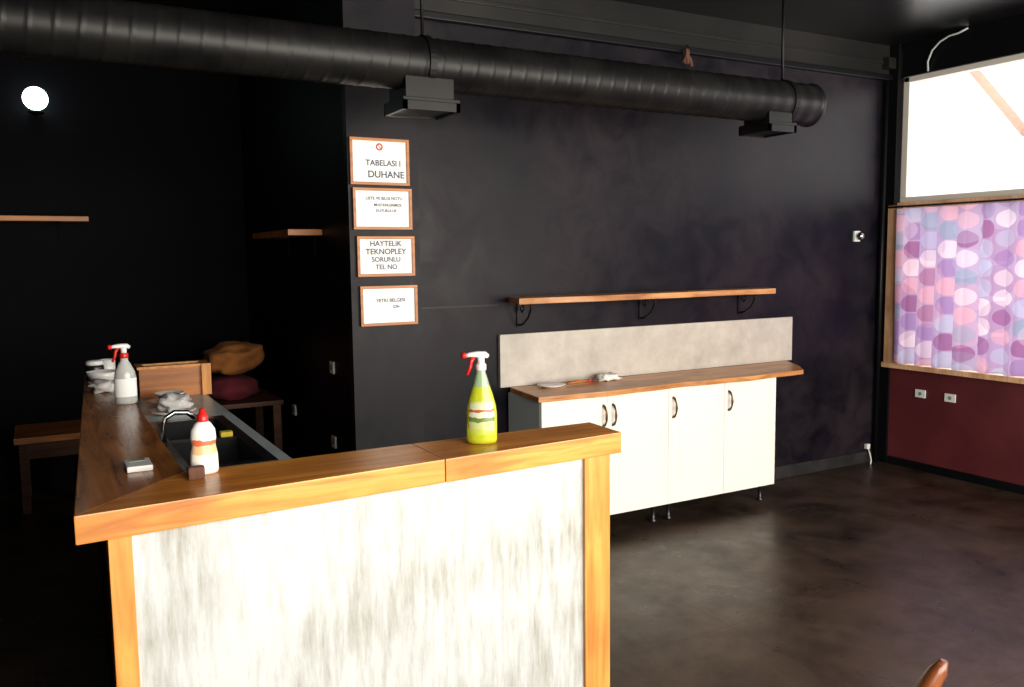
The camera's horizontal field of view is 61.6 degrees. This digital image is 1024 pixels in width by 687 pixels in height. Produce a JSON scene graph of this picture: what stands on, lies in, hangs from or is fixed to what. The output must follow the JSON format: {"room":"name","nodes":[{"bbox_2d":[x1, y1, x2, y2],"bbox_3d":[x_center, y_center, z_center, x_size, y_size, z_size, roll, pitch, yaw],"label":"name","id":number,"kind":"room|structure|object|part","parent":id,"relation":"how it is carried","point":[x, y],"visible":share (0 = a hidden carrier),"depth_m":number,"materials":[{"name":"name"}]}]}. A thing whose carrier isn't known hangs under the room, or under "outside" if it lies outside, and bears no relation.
{"room":"cafe","nodes":[
{"label":"cafe","id":0,"kind":"room"},
{"bbox_2d":[0,54,253,494],"bbox_3d":[-3.840,-0.504,5.909,4.080,3.200,0.100,-4,7,-29],"label":"wall","id":1,"kind":"structure","parent":0,"point":[152,157],"depth_m":6.30,"materials":[{"name":"black paint"}]},
{"bbox_2d":[22,86,47,115],"bbox_3d":[-3.300,-1.682,5.948,0.160,0.187,0.165,-4,7,-29],"label":"wall lamp","id":2,"kind":"object","parent":1,"relation":"attached to","point":[34,98],"visible":1,"depth_m":5.90,"materials":[{"name":"white glass"}]},
{"bbox_2d":[0,215,88,240],"bbox_3d":[-3.722,-0.775,5.766,1.580,0.165,0.220,-4,7,-29],"label":"wall shelf","id":3,"kind":"object","parent":1,"relation":"attached to","point":[3,218],"visible":1,"depth_m":5.95,"materials":[{"name":"brown wood"}]},
{"bbox_2d":[239,0,352,458],"bbox_3d":[-1.451,-0.514,5.731,0.080,3.200,2.540,-4,7,-29],"label":"wall","id":4,"kind":"structure","parent":0,"point":[292,130],"depth_m":5.46,"materials":[{"name":"black paint"}]},
{"bbox_2d":[253,229,321,256],"bbox_3d":[-1.413,-0.618,5.362,0.200,0.160,0.900,-4,7,-29],"label":"wall shelf","id":5,"kind":"object","parent":4,"relation":"attached to","point":[285,234],"visible":1,"depth_m":5.13,"materials":[{"name":"brown wood"}]},
{"bbox_2d":[292,404,296,415],"bbox_3d":[-1.465,0.446,5.779,0.012,0.070,0.070,-4,7,-29],"label":"wall socket","id":6,"kind":"object","parent":4,"relation":"attached to","point":[293,405],"visible":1,"depth_m":5.76,"materials":[{"name":"white plastic"}]},
{"bbox_2d":[329,361,334,373],"bbox_3d":[-1.045,0.140,4.985,0.012,0.070,0.070,-4,7,-29],"label":"wall socket","id":7,"kind":"object","parent":4,"relation":"attached to","point":[331,364],"visible":1,"depth_m":4.97,"materials":[{"name":"white plastic"}]},
{"bbox_2d":[331,435,336,448],"bbox_3d":[-1.044,0.577,5.038,0.012,0.070,0.070,-4,7,-29],"label":"wall socket","id":8,"kind":"object","parent":4,"relation":"attached to","point":[333,438],"visible":1,"depth_m":5.02,"materials":[{"name":"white plastic"}]},
{"bbox_2d":[339,0,423,450],"bbox_3d":[-0.694,-0.415,4.668,0.400,3.200,0.060,-4,7,-29],"label":"wall column","id":9,"kind":"structure","parent":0,"point":[386,362],"depth_m":4.64,"materials":[{"name":"black paint"}]},
{"bbox_2d":[348,136,409,185],"bbox_3d":[-0.704,-0.965,4.564,0.332,0.245,0.022,-4,7,-29],"label":"framed sign","id":10,"kind":"object","parent":9,"relation":"attached to","point":[372,161],"visible":1,"depth_m":4.56,"materials":[{"name":"white paper"}]},
{"bbox_2d":[352,187,412,229],"bbox_3d":[-0.692,-0.720,4.594,0.332,0.220,0.022,-4,7,-29],"label":"framed sign","id":11,"kind":"object","parent":9,"relation":"attached to","point":[372,208],"visible":1,"depth_m":4.59,"materials":[{"name":"white paper"}]},
{"bbox_2d":[356,236,414,276],"bbox_3d":[-0.678,-0.469,4.625,0.327,0.215,0.022,-4,7,-29],"label":"framed sign","id":12,"kind":"object","parent":9,"relation":"attached to","point":[376,256],"visible":1,"depth_m":4.62,"materials":[{"name":"white paper"}]},
{"bbox_2d":[359,285,417,326],"bbox_3d":[-0.666,-0.206,4.657,0.327,0.215,0.022,-4,7,-29],"label":"framed sign","id":13,"kind":"object","parent":9,"relation":"attached to","point":[393,304],"visible":1,"depth_m":4.65,"materials":[{"name":"white paper"}]},
{"bbox_2d":[0,461,1023,686],"bbox_3d":[0.184,1.362,3.397,8.450,0.100,8.700,-4,7,-29],"label":"floor","id":14,"kind":"structure","parent":0,"point":[866,574],"depth_m":4.27,"materials":[{"name":"concrete"}]},
{"bbox_2d":[14,419,80,514],"bbox_3d":[-3.137,0.836,5.942,0.500,0.510,0.550,-4,7,-29],"label":"table","id":15,"kind":"object","parent":14,"relation":"on","point":[60,438],"visible":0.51,"depth_m":5.70,"materials":[{"name":"brown wood"}]},
{"bbox_3d":[-3.202,0.886,5.651,0.050,0.470,0.050,-4,7,-29],"label":"leg","id":16,"kind":"part","parent":15,"relation":"part of","materials":[{"name":"brown wood"}]},
{"bbox_3d":[-3.421,0.849,6.042,0.050,0.470,0.050,-4,7,-29],"label":"leg","id":17,"kind":"part","parent":15,"relation":"part of","materials":[{"name":"brown wood"}]},
{"bbox_2d":[135,394,291,459],"bbox_3d":[-1.356,0.842,3.749,0.475,0.900,2.700,-4,7,-29],"label":"countertop","id":18,"kind":"structure","parent":14,"relation":"on","point":[212,408],"depth_m":4.18,"materials":[{"name":"grey stone"}]},
{"bbox_2d":[147,397,191,403],"bbox_3d":[-1.800,0.305,4.519,0.220,0.022,0.220,-4,7,-29],"label":"plate","id":19,"kind":"object","parent":18,"relation":"on","point":[154,400],"visible":0.17,"depth_m":4.52,"materials":[{"name":"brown ceramic"}]},
{"bbox_2d":[154,390,184,397],"bbox_3d":[-1.800,0.281,4.517,0.150,0.050,0.150,-4,7,-29],"label":"bowl","id":20,"kind":"object","parent":19,"relation":"on","point":[159,393],"visible":0.23,"depth_m":4.56,"materials":[{"name":"white ceramic"}]},
{"bbox_2d":[133,360,211,398],"bbox_3d":[-1.901,0.200,4.812,0.380,0.175,0.195,-4,7,-29],"label":"wooden crate","id":21,"kind":"object","parent":18,"relation":"on","point":[193,377],"visible":0.98,"depth_m":4.76,"materials":[{"name":"brown wood"}]},
{"bbox_2d":[149,406,196,415],"bbox_3d":[-1.665,0.334,4.218,0.220,0.022,0.220,-4,7,-29],"label":"plate","id":22,"kind":"object","parent":18,"relation":"on","point":[192,408],"visible":0.38,"depth_m":4.21,"materials":[{"name":"white ceramic"}]},
{"bbox_2d":[156,392,193,411],"bbox_3d":[-1.658,0.284,4.212,0.168,0.093,0.194,-4,7,-29],"label":"cloth","id":23,"kind":"object","parent":22,"relation":"on","point":[170,401],"visible":0.97,"depth_m":4.16,"materials":[{"name":"white fabric"}]},
{"bbox_2d":[149,410,278,471],"bbox_3d":[-1.281,0.414,3.578,0.350,0.299,1.070,-4,7,-29],"label":"sink","id":24,"kind":"object","parent":18,"relation":"in","point":[240,448],"visible":0.41,"depth_m":3.59,"materials":[{"name":"black metal"}]},
{"bbox_2d":[219,430,232,436],"bbox_3d":[-1.208,0.381,3.627,0.050,0.022,0.040,-4,7,-29],"label":"sponge","id":25,"kind":"object","parent":24,"relation":"on","point":[226,433],"visible":1,"depth_m":3.61,"materials":[{"name":"yellow"}]},
{"bbox_2d":[207,388,283,450],"bbox_3d":[-1.877,0.725,5.804,0.540,0.730,0.600,-4,7,-29],"label":"side table","id":26,"kind":"object","parent":14,"relation":"on","point":[263,397],"visible":0.4,"depth_m":5.65,"materials":[{"name":"brown wood"}]},
{"bbox_2d":[209,374,259,400],"bbox_3d":[-1.868,0.286,5.718,0.342,0.149,0.415,-4,7,-29],"label":"cushion","id":27,"kind":"object","parent":26,"relation":"on","point":[239,386],"visible":0.88,"depth_m":5.57,"materials":[{"name":"red fabric"}]},
{"bbox_2d":[203,341,264,374],"bbox_3d":[-1.851,0.094,5.703,0.411,0.213,0.448,-4,7,-29],"label":"cushion","id":28,"kind":"object","parent":27,"relation":"on","point":[227,357],"visible":0.93,"depth_m":5.57,"materials":[{"name":"orange fabric"}]},
{"bbox_3d":[-1.803,0.705,6.143,0.050,0.700,0.050,-4,7,-29],"label":"leg","id":29,"kind":"part","parent":26,"relation":"part of","materials":[{"name":"brown wood"}]},
{"bbox_3d":[-1.549,0.747,5.691,0.050,0.700,0.050,-4,7,-29],"label":"leg","id":30,"kind":"part","parent":26,"relation":"part of","materials":[{"name":"brown wood"}]},
{"bbox_2d":[74,375,620,686],"bbox_3d":[-0.901,0.770,3.411,1.540,1.100,2.580,-4,7,-29],"label":"bar counter","id":31,"kind":"object","parent":14,"relation":"on","point":[456,562],"depth_m":2.31,"materials":[{"name":"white wood"}]},
{"bbox_2d":[85,360,103,380],"bbox_3d":[-1.945,0.123,4.006,0.080,0.092,0.080,-4,7,-29],"label":"jar","id":32,"kind":"object","parent":31,"relation":"on","point":[91,365],"visible":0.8,"depth_m":3.97,"materials":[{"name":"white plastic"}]},
{"bbox_3d":[-1.946,0.088,4.002,0.078,0.022,0.078,-4,7,-29],"label":"lid","id":33,"kind":"part","parent":32,"relation":"part of","materials":[{"name":"white plastic"}]},
{"bbox_2d":[87,379,114,393],"bbox_3d":[-1.732,0.177,3.637,0.120,0.054,0.156,-4,7,-29],"label":"cloth","id":34,"kind":"object","parent":31,"relation":"on","point":[98,385],"visible":0.93,"depth_m":3.59,"materials":[{"name":"white fabric"}]},
{"bbox_2d":[86,369,115,380],"bbox_3d":[-1.811,0.155,3.808,0.140,0.065,0.140,-4,7,-29],"label":"bowl","id":35,"kind":"object","parent":31,"relation":"on","point":[108,374],"visible":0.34,"depth_m":3.76,"materials":[{"name":"white ceramic"}]},
{"bbox_2d":[99,359,114,368],"bbox_3d":[-1.946,0.116,4.131,0.074,0.080,0.074,-4,7,-29],"label":"mug","id":36,"kind":"object","parent":31,"relation":"on","point":[108,364],"visible":0.3,"depth_m":4.10,"materials":[{"name":"white ceramic"}]},
{"bbox_3d":[-1.474,0.838,3.136,0.020,1.035,2.452,-4,7,-27],"label":"panel","id":37,"kind":"part","parent":31,"relation":"part of","materials":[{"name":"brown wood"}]},
{"bbox_2d":[107,343,137,404],"bbox_3d":[-1.502,0.117,3.310,0.099,0.234,0.061,-4,7,-29],"label":"spray bottle","id":38,"kind":"object","parent":31,"relation":"on","point":[125,380],"visible":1,"depth_m":3.29,"materials":[{"name":"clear plastic"}]},
{"bbox_3d":[-0.893,0.944,2.015,0.050,1.035,0.075,-4,7,-29],"label":"post","id":39,"kind":"part","parent":31,"relation":"part of","materials":[{"name":"orange wood"}]},
{"bbox_2d":[123,458,152,472],"bbox_3d":[-0.997,0.323,2.290,0.064,0.017,0.100,-4,7,-29],"label":"box","id":40,"kind":"object","parent":31,"relation":"on","point":[140,464],"visible":1,"depth_m":2.26,"materials":[{"name":"white cardboard"}]},
{"bbox_2d":[160,410,196,442],"bbox_3d":[-1.369,0.338,3.533,0.143,0.136,0.022,-4,7,-29],"label":"faucet","id":41,"kind":"object","parent":31,"relation":"on","point":[175,412],"depth_m":3.51,"materials":[{"name":"silver metal"}]},
{"bbox_2d":[187,465,204,479],"bbox_3d":[-0.798,0.326,2.170,0.040,0.032,0.027,-4,7,-29],"label":"sponge","id":42,"kind":"object","parent":31,"relation":"on","point":[198,471],"visible":1,"depth_m":2.16,"materials":[{"name":"brown"}]},
{"bbox_2d":[190,408,218,474],"bbox_3d":[-0.796,0.251,2.217,0.070,0.171,0.046,-4,7,-29],"label":"detergent bottle","id":43,"kind":"object","parent":31,"relation":"on","point":[204,452],"visible":0.91,"depth_m":2.20,"materials":[{"name":"white plastic"}]},
{"bbox_3d":[-0.321,0.878,2.359,1.293,0.985,0.020,-4,7,-32],"label":"panel","id":44,"kind":"part","parent":31,"relation":"part of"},
{"bbox_2d":[461,351,496,443],"bbox_3d":[-0.097,0.159,2.535,0.104,0.274,0.057,-1,6,-3],"label":"spray bottle","id":45,"kind":"object","parent":31,"relation":"on","point":[481,414],"visible":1,"depth_m":2.52,"materials":[{"name":"yellow plastic"}]},
{"bbox_3d":[0.254,0.857,2.743,0.098,1.035,0.077,-4,7,-29],"label":"post","id":46,"kind":"part","parent":31,"relation":"part of","materials":[{"name":"orange wood"}]},
{"bbox_2d":[508,389,667,522],"bbox_3d":[0.480,0.701,5.192,0.904,0.845,0.421,-4,7,-29],"label":"base cabinet","id":47,"kind":"object","parent":14,"relation":"on","point":[639,473],"visible":0.58,"depth_m":5.11,"materials":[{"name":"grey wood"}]},
{"bbox_3d":[0.360,0.671,4.938,0.449,0.720,0.020,-4,7,-29],"label":"door","id":48,"kind":"part","parent":47,"relation":"part of","materials":[{"name":"white paint"}]},
{"bbox_3d":[0.541,0.423,4.983,0.020,0.139,0.046,-4,7,-29],"label":"handle","id":49,"kind":"part","parent":47,"relation":"part of","materials":[{"name":"brown metal"}]},
{"bbox_3d":[0.600,0.419,5.016,0.020,0.139,0.046,-4,7,-29],"label":"handle","id":50,"kind":"part","parent":47,"relation":"part of","materials":[{"name":"brown metal"}]},
{"bbox_3d":[0.755,0.644,5.157,0.449,0.720,0.020,-4,7,-29],"label":"door","id":51,"kind":"part","parent":47,"relation":"part of","materials":[{"name":"white paint"}]},
{"bbox_3d":[0.875,1.047,5.332,0.060,0.120,0.060,-4,7,-29],"label":"leg","id":52,"kind":"part","parent":47,"relation":"part of","materials":[{"name":"black plastic"}]},
{"bbox_2d":[510,361,802,402],"bbox_3d":[1.074,0.227,5.462,2.339,0.030,0.442,-4,7,-29],"label":"countertop","id":53,"kind":"structure","parent":47,"relation":"on","point":[750,372],"depth_m":5.28,"materials":[{"name":"brown wood"}]},
{"bbox_2d":[537,382,565,387],"bbox_3d":[0.233,0.249,5.103,0.170,0.017,0.170,-4,7,-29],"label":"plate","id":54,"kind":"object","parent":53,"relation":"on","point":[544,384],"visible":1,"depth_m":5.12,"materials":[{"name":"white ceramic"}]},
{"bbox_2d":[567,378,598,383],"bbox_3d":[0.427,0.230,5.205,0.242,0.026,0.030,-5,7,-36],"label":"brush","id":55,"kind":"object","parent":53,"relation":"on","point":[596,379],"visible":1,"depth_m":5.20,"materials":[{"name":"brown wood"}]},
{"bbox_3d":[0.394,0.231,5.181,0.162,0.024,0.024,-5,7,-35],"label":"handle","id":56,"kind":"part","parent":55,"relation":"part of","materials":[{"name":"brown wood"}]},
{"bbox_2d":[596,372,621,381],"bbox_3d":[0.593,0.205,5.337,0.184,0.050,0.119,-4,7,-29],"label":"cloth","id":57,"kind":"object","parent":53,"relation":"on","point":[609,376],"visible":0.98,"depth_m":5.30,"materials":[{"name":"white fabric"}]},
{"bbox_2d":[644,377,775,519],"bbox_3d":[1.269,0.647,5.629,0.904,0.845,0.421,-4,7,-29],"label":"base cabinet","id":58,"kind":"object","parent":14,"relation":"on","point":[721,437],"visible":0.79,"depth_m":5.46,"materials":[{"name":"grey wood"}]},
{"bbox_3d":[0.980,1.040,5.390,0.060,0.120,0.060,-4,7,-29],"label":"leg","id":59,"kind":"part","parent":58,"relation":"part of","materials":[{"name":"black plastic"}]},
{"bbox_3d":[0.995,0.392,5.235,0.020,0.139,0.046,-4,7,-29],"label":"handle","id":60,"kind":"part","parent":58,"relation":"part of","materials":[{"name":"brown metal"}]},
{"bbox_3d":[1.149,0.617,5.375,0.449,0.720,0.020,-4,7,-29],"label":"door","id":61,"kind":"part","parent":58,"relation":"part of","materials":[{"name":"white paint"}]},
{"bbox_3d":[1.389,0.365,5.454,0.020,0.139,0.046,-4,7,-29],"label":"handle","id":62,"kind":"part","parent":58,"relation":"part of","materials":[{"name":"brown metal"}]},
{"bbox_3d":[1.544,0.590,5.595,0.449,0.720,0.020,-4,7,-29],"label":"door","id":63,"kind":"part","parent":58,"relation":"part of","materials":[{"name":"white paint"}]},
{"bbox_3d":[1.664,0.993,5.769,0.060,0.120,0.060,-4,7,-29],"label":"leg","id":64,"kind":"part","parent":58,"relation":"part of","materials":[{"name":"black plastic"}]},
{"bbox_2d":[864,443,871,463],"bbox_3d":[2.803,0.865,6.738,0.040,0.148,0.095,-2,6,-11],"label":"power cable","id":65,"kind":"object","parent":14,"relation":"on","point":[866,446],"visible":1,"depth_m":6.75,"materials":[{"name":"white plastic"}]},
{"bbox_2d":[913,658,947,686],"bbox_3d":[0.565,1.054,1.610,0.467,0.867,0.418,1,6,20],"label":"chair","id":66,"kind":"object","parent":14,"relation":"on","point":[935,675],"visible":1,"depth_m":1.66,"materials":[{"name":"brown wood"}]},
{"bbox_2d":[126,0,1023,45],"bbox_3d":[0.145,-1.921,3.064,8.450,0.100,8.700,-4,7,-29],"label":"ceiling","id":67,"kind":"structure","parent":0,"point":[883,22],"depth_m":5.55,"materials":[{"name":"black paint"}]},
{"bbox_2d":[0,0,825,137],"bbox_3d":[-1.111,-1.448,3.497,6.600,0.900,0.256,-4,7,-29],"label":"ventilation duct","id":68,"kind":"object","parent":67,"relation":"hanging from","point":[422,74],"visible":1,"depth_m":3.75,"materials":[{"name":"black metal"}]},
{"bbox_3d":[-0.410,-1.665,3.869,0.015,0.559,0.015,4,7,38],"label":"hanger rod","id":69,"kind":"part","parent":68,"relation":"part of","materials":[{"name":"black metal"}]},
{"bbox_2d":[384,75,459,119],"bbox_3d":[-0.413,-1.122,3.920,0.275,0.150,0.240,-4,7,-29],"label":"outlet","id":70,"kind":"object","parent":68,"relation":"attached to","point":[431,97],"depth_m":3.84,"materials":[{"name":"black paint"}]},
{"bbox_2d":[739,110,796,137],"bbox_3d":[1.477,-1.268,4.966,0.215,0.115,0.240,-4,7,-29],"label":"outlet","id":71,"kind":"object","parent":68,"relation":"attached to","point":[770,123],"depth_m":4.89,"materials":[{"name":"black paint"}]},
{"bbox_3d":[1.567,-1.800,4.966,0.015,0.559,0.015,-1,6,-7],"label":"hanger rod","id":72,"kind":"part","parent":68,"relation":"part of","materials":[{"name":"black metal"}]},
{"bbox_2d":[414,0,889,466],"bbox_3d":[1.082,-0.547,5.757,4.370,3.200,0.160,-4,7,-29],"label":"wall","id":73,"kind":"structure","parent":0,"point":[517,198],"depth_m":5.55,"materials":[{"name":"black paint"}]},
{"bbox_2d":[422,304,497,308],"bbox_3d":[-0.298,-0.212,4.939,0.490,0.012,0.010,-4,7,-29],"label":"trim","id":74,"kind":"structure","parent":73,"relation":"attached to","point":[483,305],"depth_m":4.94,"materials":[{"name":"grey paint"}]},
{"bbox_2d":[508,288,775,326],"bbox_3d":[0.902,-0.236,5.489,2.078,0.180,0.220,-4,7,-29],"label":"wall shelf","id":75,"kind":"object","parent":73,"relation":"attached to","point":[529,300],"visible":1,"depth_m":5.36,"materials":[{"name":"brown wood"}]},
{"bbox_2d":[498,317,792,387],"bbox_3d":[0.976,0.034,5.667,2.410,0.314,0.027,-4,7,-29],"label":"backsplash panel","id":76,"kind":"object","parent":73,"relation":"attached to","point":[533,358],"visible":1,"depth_m":5.56,"materials":[{"name":"beige stone"}]},
{"bbox_2d":[415,9,891,80],"bbox_3d":[1.173,-1.897,5.582,3.920,0.040,0.050,-4,7,-29],"label":"trim","id":77,"kind":"structure","parent":73,"relation":"attached to","point":[428,15],"depth_m":5.32,"materials":[{"name":"black paint"}]},
{"bbox_2d":[453,0,883,63],"bbox_3d":[1.167,-2.010,5.579,3.920,0.025,0.030,-4,7,-29],"label":"trim","id":78,"kind":"structure","parent":73,"relation":"attached to","point":[481,2],"depth_m":5.43,"materials":[{"name":"grey paint"}]},
{"bbox_2d":[682,45,692,66],"bbox_3d":[1.123,-1.847,5.510,0.085,0.141,0.051,-4,7,-29],"label":"ornament","id":79,"kind":"object","parent":73,"relation":"hanging from","point":[687,59],"visible":1,"depth_m":5.50,"materials":[{"name":"brown metal"}]},
{"bbox_2d":[774,450,872,479],"bbox_3d":[1.190,1.002,5.886,3.900,0.090,0.015,-4,7,-29],"label":"baseboard","id":80,"kind":"structure","parent":73,"relation":"attached to","point":[817,465],"depth_m":6.52,"materials":[{"name":"black wood"}]},
{"bbox_2d":[853,231,864,241],"bbox_3d":[2.624,-0.810,6.485,0.060,0.080,0.075,-4,7,-29],"label":"sensor","id":81,"kind":"object","parent":73,"relation":"attached to","point":[857,235],"visible":1,"depth_m":6.48,"materials":[{"name":"white plastic"}]},
{"bbox_2d":[872,81,888,462],"bbox_3d":[2.847,-0.521,6.635,0.036,2.930,0.036,-4,7,-29],"label":"pipe","id":82,"kind":"object","parent":73,"relation":"attached to","point":[886,83],"visible":1,"depth_m":6.62,"materials":[{"name":"black metal"}]},
{"bbox_2d":[882,57,895,69],"bbox_3d":[2.842,-2.108,6.470,0.080,0.080,0.060,-4,7,-29],"label":"junction box","id":83,"kind":"object","parent":73,"relation":"attached to","point":[889,63],"visible":1,"depth_m":6.45,"materials":[{"name":"grey paint"}]},
{"bbox_2d":[897,194,1023,207],"bbox_3d":[3.984,-0.872,4.708,0.040,0.050,4.240,-4,7,-29],"label":"trim","id":84,"kind":"structure","parent":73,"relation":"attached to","point":[1021,195],"depth_m":6.08,"materials":[{"name":"orange wood"}]},
{"bbox_2d":[877,44,903,462],"bbox_3d":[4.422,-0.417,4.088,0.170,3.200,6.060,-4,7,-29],"label":"wall pier","id":85,"kind":"object","parent":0,"point":[896,86],"visible":0.43,"depth_m":6.56,"materials":[{"name":"black paint"}]},
{"bbox_2d":[900,53,1023,202],"bbox_3d":[4.022,-1.342,4.685,0.080,0.970,4.240,-4,7,-29],"label":"window","id":86,"kind":"structure","parent":85,"relation":"attached to","point":[909,99],"depth_m":6.43,"materials":[{"name":"beige"}]},
{"bbox_2d":[887,368,1023,485],"bbox_3d":[4.031,0.726,4.955,0.150,0.760,4.360,-4,7,-29],"label":"wall","id":87,"kind":"structure","parent":0,"point":[981,433],"depth_m":6.21,"materials":[{"name":"red paint"}]},
{"bbox_2d":[883,205,904,362],"bbox_3d":[2.944,-0.453,6.598,0.055,1.200,0.130,-4,7,-29],"label":"trim","id":88,"kind":"structure","parent":87,"relation":"attached to","point":[888,356],"depth_m":6.61,"materials":[{"name":"orange wood"}]},
{"bbox_2d":[915,389,925,397],"bbox_3d":[3.075,0.378,6.468,0.012,0.060,0.084,-4,7,-29],"label":"wall socket","id":89,"kind":"object","parent":87,"relation":"attached to","point":[919,393],"visible":1,"depth_m":6.46,"materials":[{"name":"white plastic"}]},
{"bbox_2d":[944,393,955,402],"bbox_3d":[3.192,0.397,6.260,0.012,0.060,0.084,-4,7,-29],"label":"wall socket","id":90,"kind":"object","parent":87,"relation":"attached to","point":[947,397],"visible":1,"depth_m":6.25,"materials":[{"name":"white plastic"}]},
{"bbox_2d":[881,362,1023,383],"bbox_3d":[3.975,0.335,4.852,0.120,0.040,4.300,-4,7,-29],"label":"trim","id":91,"kind":"structure","parent":87,"relation":"on","point":[947,371],"depth_m":6.15,"materials":[{"name":"orange wood"}]},
{"bbox_2d":[888,198,1023,376],"bbox_3d":[3.898,-0.277,4.740,0.083,1.183,4.240,-4,7,-29],"label":"curtain","id":92,"kind":"object","parent":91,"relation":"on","point":[959,269],"visible":1,"depth_m":6.04,"materials":[{"name":"fabric"}]},
{"bbox_3d":[3.892,-0.858,4.681,0.016,0.016,4.240,-4,7,-29],"label":"rod","id":93,"kind":"part","parent":92,"relation":"part of","materials":[{"name":"black metal"}]},
{"bbox_2d":[888,456,1023,494],"bbox_3d":[3.992,1.084,4.898,0.015,0.060,4.240,-4,7,-29],"label":"baseboard","id":94,"kind":"structure","parent":87,"relation":"attached to","point":[1011,487],"depth_m":6.23,"materials":[{"name":"black paint"}]},
{"bbox_2d":[902,13,1023,77],"bbox_3d":[4.028,-1.950,4.631,0.150,0.250,4.240,-4,7,-29],"label":"wall","id":95,"kind":"structure","parent":0,"point":[1004,37],"depth_m":6.00,"materials":[{"name":"black paint"}]},
{"bbox_2d":[927,27,968,70],"bbox_3d":[3.090,-2.089,6.108,0.034,0.243,0.309,-4,7,-29],"label":"cable","id":96,"kind":"object","parent":95,"relation":"attached to","point":[963,30],"visible":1,"depth_m":6.14,"materials":[{"name":"grey plastic"}]},
{"label":"outside","id":97,"kind":"structure","parent":0,"visible":0},
{"bbox_2d":[969,61,1023,135],"bbox_3d":[4.111,-1.965,6.784,0.323,1.100,1.406,-6,8,-41],"label":"awning","id":98,"kind":"object","parent":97,"point":[1004,84],"visible":0.62,"depth_m":6.97,"materials":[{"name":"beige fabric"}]}
]}

